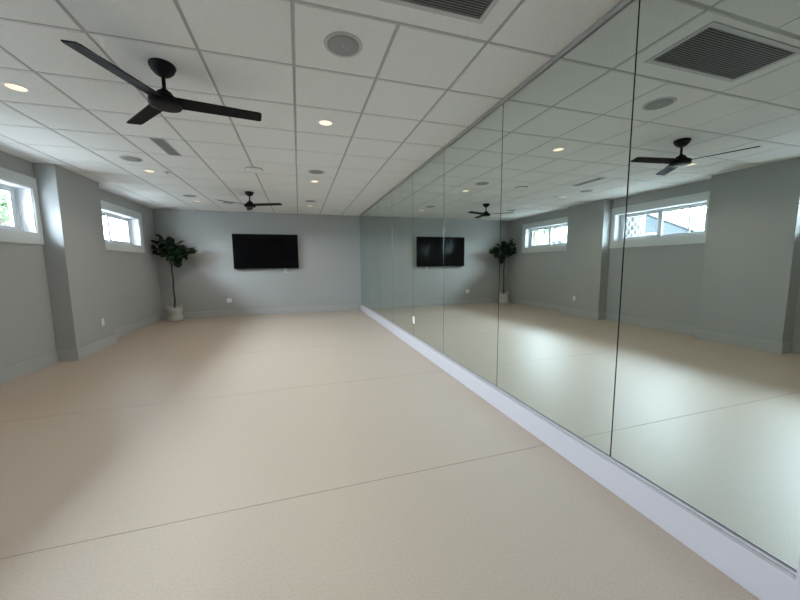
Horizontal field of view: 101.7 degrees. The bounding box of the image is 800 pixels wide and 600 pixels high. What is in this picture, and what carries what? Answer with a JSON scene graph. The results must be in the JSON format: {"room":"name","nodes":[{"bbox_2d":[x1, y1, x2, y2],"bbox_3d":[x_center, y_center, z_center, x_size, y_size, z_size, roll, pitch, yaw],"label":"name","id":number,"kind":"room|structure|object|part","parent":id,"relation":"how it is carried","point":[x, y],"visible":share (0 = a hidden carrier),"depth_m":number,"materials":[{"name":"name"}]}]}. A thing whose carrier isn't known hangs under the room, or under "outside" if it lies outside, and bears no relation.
{"room":"exercise studio","nodes":[
{"label":"exercise studio","id":0,"kind":"room"},
{"bbox_2d":[0,151,161,369],"bbox_3d":[-4.359,-0.276,2.404,0.500,2.960,12.796,-3,7,-17],"label":"wall","id":1,"kind":"structure","parent":0,"point":[55,295],"depth_m":4.77,"materials":[{"name":"grey paint"}]},
{"bbox_2d":[0,167,43,244],"bbox_3d":[-4.845,-1.120,3.555,0.245,0.905,2.013,-3,7,-17],"label":"window","id":2,"kind":"structure","parent":1,"relation":"in","point":[22,192],"depth_m":4.37,"materials":[{"name":"grey"}]},
{"bbox_3d":[-5.037,-1.161,3.947,0.030,0.525,0.880,-3,7,-17],"label":"sash","id":3,"kind":"part","parent":2,"relation":"part of","materials":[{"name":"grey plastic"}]},
{"bbox_3d":[-4.924,-1.120,3.561,0.097,0.615,1.780,-3,7,-17],"label":"frame","id":4,"kind":"part","parent":2,"relation":"part of","materials":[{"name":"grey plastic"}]},
{"bbox_2d":[0,313,162,384],"bbox_3d":[-4.214,1.055,2.591,0.262,0.170,12.396,-3,7,-17],"label":"baseboard","id":5,"kind":"structure","parent":1,"relation":"attached to","point":[14,372],"depth_m":4.80,"materials":[{"name":"grey paint"}]},
{"bbox_2d":[101,200,144,252],"bbox_3d":[-5.768,-1.439,6.527,0.245,0.905,2.070,-3,7,-17],"label":"window","id":6,"kind":"structure","parent":1,"relation":"in","point":[133,219],"depth_m":6.94,"materials":[{"name":"grey"}]},
{"bbox_3d":[-5.839,-1.436,6.506,0.097,0.615,1.780,-3,7,-17],"label":"frame","id":7,"kind":"part","parent":6,"relation":"part of","materials":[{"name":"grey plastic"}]},
{"bbox_3d":[-5.952,-1.477,6.892,0.030,0.525,0.880,-3,7,-17],"label":"sash","id":8,"kind":"part","parent":6,"relation":"part of","materials":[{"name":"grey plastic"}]},
{"bbox_2d":[166,304,182,321],"bbox_3d":[-5.692,0.314,8.233,0.350,0.431,0.348,-3,7,-17],"label":"plant pot","id":9,"kind":"object","parent":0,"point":[174,313],"depth_m":8.12,"materials":[{"name":"white ceramic"}]},
{"bbox_2d":[153,209,360,312],"bbox_3d":[-3.721,-1.027,9.151,5.726,2.960,0.200,-3,7,-17],"label":"wall","id":10,"kind":"structure","parent":0,"point":[328,273],"depth_m":8.98,"materials":[{"name":"grey paint"}]},
{"bbox_2d":[162,304,359,319],"bbox_3d":[-3.683,0.321,9.194,5.169,0.170,0.022,-3,7,-17],"label":"baseboard","id":11,"kind":"structure","parent":10,"relation":"attached to","point":[225,313],"depth_m":9.15,"materials":[{"name":"grey paint"}]},
{"bbox_2d":[232,234,298,269],"bbox_3d":[-3.683,-1.330,8.982,1.672,0.954,0.082,-3,7,-17],"label":"television","id":12,"kind":"object","parent":10,"relation":"attached to","point":[250,251],"visible":1,"depth_m":8.93,"materials":[{"name":"black metal"}]},
{"bbox_2d":[0,0,622,215],"bbox_3d":[-1.867,-1.817,3.012,5.326,0.120,12.496,-3,7,-17],"label":"ceiling","id":13,"kind":"structure","parent":0,"point":[418,79],"depth_m":2.63,"materials":[{"name":"tile"}]},
{"bbox_2d":[0,82,31,92],"bbox_3d":[-3.069,-1.699,2.603,0.170,0.011,0.170,-3,7,-17],"label":"recessed light","id":14,"kind":"object","parent":13,"relation":"in","point":[9,85],"visible":1,"depth_m":2.60,"materials":[{"name":"white plastic"}]},
{"bbox_2d":[119,156,142,161],"bbox_3d":[-3.590,-1.883,4.346,0.254,0.010,0.254,-3,7,-17],"label":"ceiling speaker","id":15,"kind":"object","parent":13,"relation":"attached to","point":[127,158],"visible":1,"depth_m":4.32,"materials":[{"name":"white plastic"}]},
{"bbox_2d":[121,157,140,161],"bbox_3d":[-3.590,-1.884,4.346,0.206,0.008,0.206,1,6,14],"label":"grille","id":16,"kind":"object","parent":15,"relation":"attached to","point":[134,159],"depth_m":4.36,"materials":[{"name":"white plastic"}]},
{"bbox_2d":[142,170,155,172],"bbox_3d":[-3.789,-1.948,4.919,0.170,0.011,0.170,-3,7,-17],"label":"recessed light","id":17,"kind":"object","parent":13,"relation":"in","point":[148,171],"visible":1,"depth_m":4.93,"materials":[{"name":"white plastic"}]},
{"bbox_2d":[61,39,261,124],"bbox_3d":[-1.587,-1.538,2.338,1.072,0.293,1.145,-3,7,-17],"label":"ceiling fan","id":18,"kind":"object","parent":13,"relation":"hanging from","point":[161,100],"visible":1,"depth_m":2.32,"materials":[{"name":"black metal"}]},
{"bbox_3d":[-1.729,-1.398,2.000,0.123,0.031,0.567,0,6,5],"label":"blade","id":19,"kind":"part","parent":18,"relation":"part of","materials":[{"name":"black metal"}]},
{"bbox_3d":[-1.993,-1.457,2.559,0.567,0.031,0.123,4,8,35],"label":"blade","id":20,"kind":"part","parent":18,"relation":"part of","materials":[{"name":"black metal"}]},
{"bbox_3d":[-1.374,-1.458,2.506,0.567,0.031,0.123,-4,7,-25],"label":"blade","id":21,"kind":"part","parent":18,"relation":"part of","materials":[{"name":"black metal"}]},
{"bbox_2d":[148,137,181,155],"bbox_3d":[-2.832,-1.848,3.944,0.152,0.007,0.596,-3,7,-17],"label":"ceiling vent","id":22,"kind":"object","parent":13,"relation":"in","point":[163,144],"visible":1,"depth_m":3.90,"materials":[{"name":"white metal"}]},
{"bbox_2d":[182,194,196,196],"bbox_3d":[-4.309,-2.131,6.663,0.254,0.010,0.254,-3,7,-17],"label":"ceiling speaker","id":23,"kind":"object","parent":13,"relation":"attached to","point":[185,195],"visible":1,"depth_m":6.62,"materials":[{"name":"white plastic"}]},
{"bbox_2d":[219,191,281,209],"bbox_3d":[-2.949,-1.985,6.511,1.145,0.293,1.072,-3,7,-17],"label":"ceiling fan","id":24,"kind":"object","parent":13,"relation":"hanging from","point":[250,205],"visible":1,"depth_m":6.35,"materials":[{"name":"black metal"}]},
{"bbox_3d":[-2.597,-1.873,6.380,0.567,0.031,0.123,0,6,5],"label":"blade","id":25,"kind":"part","parent":24,"relation":"part of","materials":[{"name":"black metal"}]},
{"bbox_2d":[245,166,262,172],"bbox_3d":[-2.173,-1.940,4.857,0.245,0.036,0.245,-3,7,-17],"label":"smoke detector","id":26,"kind":"object","parent":13,"relation":"attached to","point":[253,169],"visible":1,"depth_m":4.80,"materials":[{"name":"white plastic"}]},
{"bbox_2d":[308,169,324,173],"bbox_3d":[-1.297,-1.984,5.048,0.254,0.010,0.254,-3,7,-17],"label":"ceiling speaker","id":27,"kind":"object","parent":13,"relation":"attached to","point":[314,171],"visible":1,"depth_m":5.01,"materials":[{"name":"white plastic"}]},
{"bbox_2d":[309,170,322,173],"bbox_3d":[-1.297,-1.984,5.048,0.206,0.008,0.206,5,8,41],"label":"grille","id":28,"kind":"object","parent":27,"relation":"attached to","point":[310,171],"depth_m":5.01,"materials":[{"name":"white plastic"}]},
{"bbox_2d":[317,119,333,126],"bbox_3d":[-0.757,-1.801,3.310,0.170,0.011,0.170,-3,7,-17],"label":"recessed light","id":29,"kind":"object","parent":13,"relation":"in","point":[323,122],"visible":1,"depth_m":3.30,"materials":[{"name":"white plastic"}]},
{"bbox_2d":[324,31,362,57],"bbox_3d":[-0.373,-1.672,2.141,0.254,0.010,0.254,-3,7,-17],"label":"ceiling speaker","id":30,"kind":"object","parent":13,"relation":"attached to","point":[340,44],"visible":1,"depth_m":2.12,"materials":[{"name":"white plastic"}]},
{"bbox_2d":[327,35,358,55],"bbox_3d":[-0.373,-1.673,2.140,0.206,0.008,0.206,0,6,5],"label":"grille","id":31,"kind":"object","parent":30,"relation":"attached to","point":[338,45],"depth_m":2.13,"materials":[{"name":"white plastic"}]},
{"bbox_2d":[379,0,498,23],"bbox_3d":[0.096,-1.622,1.624,0.950,0.009,0.410,-3,7,-17],"label":"ceiling vent","id":32,"kind":"object","parent":13,"relation":"in","point":[475,11],"visible":1,"depth_m":1.83,"materials":[{"name":"white metal"}]},
{"bbox_2d":[0,310,759,599],"bbox_3d":[-1.837,1.095,3.334,5.326,0.120,12.496,-3,7,-17],"label":"floor","id":33,"kind":"structure","parent":0,"point":[308,455],"depth_m":2.02,"materials":[{"name":"beige laminate"}]},
{"bbox_2d":[151,234,197,321],"bbox_3d":[-5.603,-0.547,8.197,0.958,2.149,0.547,-4,7,-32],"label":"fig","id":34,"kind":"object","parent":33,"relation":"on","point":[177,252],"visible":1,"depth_m":8.09,"materials":[{"name":"green plant"}]},
{"bbox_3d":[0.782,-0.491,3.873,0.252,2.960,12.596,-3,7,-17],"label":"wall","id":35,"kind":"structure","parent":0,"visible":0},
{"bbox_2d":[359,212,368,307],"bbox_3d":[-1.022,-1.116,9.264,0.006,2.578,1.149,-3,7,-17],"label":"mirror panel","id":36,"kind":"object","parent":35,"relation":"attached to","point":[363,219],"visible":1,"depth_m":9.21,"materials":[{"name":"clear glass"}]},
{"bbox_2d":[367,203,378,313],"bbox_3d":[-0.674,-0.996,8.147,0.006,2.578,1.196,-3,7,-17],"label":"mirror panel","id":37,"kind":"object","parent":35,"relation":"attached to","point":[372,214],"visible":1,"depth_m":8.08,"materials":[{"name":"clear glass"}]},
{"bbox_2d":[378,192,392,322],"bbox_3d":[-0.320,-0.874,7.007,0.006,2.578,1.196,-3,7,-17],"label":"mirror panel","id":38,"kind":"object","parent":35,"relation":"attached to","point":[385,247],"visible":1,"depth_m":6.93,"materials":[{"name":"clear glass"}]},
{"bbox_2d":[392,175,413,334],"bbox_3d":[0.035,-0.751,5.862,0.006,2.578,1.206,-3,7,-17],"label":"mirror panel","id":39,"kind":"object","parent":35,"relation":"attached to","point":[402,196],"visible":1,"depth_m":5.77,"materials":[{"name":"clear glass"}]},
{"bbox_2d":[413,151,443,352],"bbox_3d":[0.388,-0.629,4.727,0.006,2.578,1.176,-3,7,-17],"label":"mirror panel","id":40,"kind":"object","parent":35,"relation":"attached to","point":[428,182],"visible":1,"depth_m":4.62,"materials":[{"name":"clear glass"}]},
{"bbox_2d":[443,104,503,385],"bbox_3d":[0.743,-0.507,3.584,0.006,2.578,1.221,-3,7,-17],"label":"mirror panel","id":41,"kind":"object","parent":35,"relation":"attached to","point":[472,163],"visible":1,"depth_m":3.43,"materials":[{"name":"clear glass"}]},
{"bbox_2d":[359,0,633,216],"bbox_3d":[0.155,-2.009,5.311,0.042,0.031,9.184,-3,7,-17],"label":"trim","id":42,"kind":"structure","parent":35,"relation":"attached to","point":[624,3],"depth_m":2.44,"materials":[{"name":"grey metal"}]},
{"bbox_2d":[497,0,639,455],"bbox_3d":[1.102,-0.383,2.429,0.006,2.578,1.203,-3,7,-17],"label":"mirror panel","id":43,"kind":"object","parent":35,"relation":"attached to","point":[567,133],"visible":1,"depth_m":2.22,"materials":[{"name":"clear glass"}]},
{"bbox_2d":[360,304,795,599],"bbox_3d":[0.171,0.677,5.604,0.066,0.172,9.184,-3,7,-17],"label":"baseboard","id":44,"kind":"structure","parent":35,"relation":"attached to","point":[765,579],"depth_m":1.76,"materials":[{"name":"grey"}]},
{"bbox_2d":[360,2,796,570],"bbox_3d":[0.177,-0.726,5.455,0.023,2.626,9.177,-3,7,-17],"label":"trim","id":45,"kind":"structure","parent":35,"relation":"attached to","point":[631,2],"depth_m":1.87,"materials":[{"name":"metal"}]},
{"bbox_2d":[362,304,796,574],"bbox_3d":[0.183,0.584,5.597,0.039,0.008,9.184,-3,7,-17],"label":"trim","id":46,"kind":"structure","parent":35,"relation":"attached to","point":[712,521],"depth_m":1.74,"materials":[{"name":"grey metal"}]},
{"bbox_2d":[611,0,799,569],"bbox_3d":[1.399,-0.280,1.473,0.006,2.578,0.802,-3,7,-17],"label":"mirror panel","id":47,"kind":"object","parent":35,"relation":"attached to","point":[707,401],"visible":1,"depth_m":1.45,"materials":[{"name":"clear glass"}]},
{"bbox_2d":[793,551,799,599],"bbox_3d":[1.513,-0.162,1.053,0.091,2.810,0.080,-3,7,-17],"label":"trim","id":48,"kind":"structure","parent":35,"relation":"attached to","point":[796,596],"depth_m":1.20,"materials":[{"name":"grey"}]},
{"label":"outside","id":49,"kind":"structure","parent":0,"visible":0},
{"bbox_3d":[-44.060,-0.935,17.790,66.290,0.300,120.000,-3,7,-17],"label":"ground","id":50,"kind":"structure","parent":49,"visible":0},
{"bbox_2d":[0,191,10,225],"bbox_3d":[-20.424,-4.451,16.437,4.172,6.515,4.046,-3,7,-17],"label":"leafy tree","id":51,"kind":"object","parent":50,"relation":"on","point":[3,203],"visible":0.12,"depth_m":16.23,"materials":[{"name":"green plant"}]}
]}

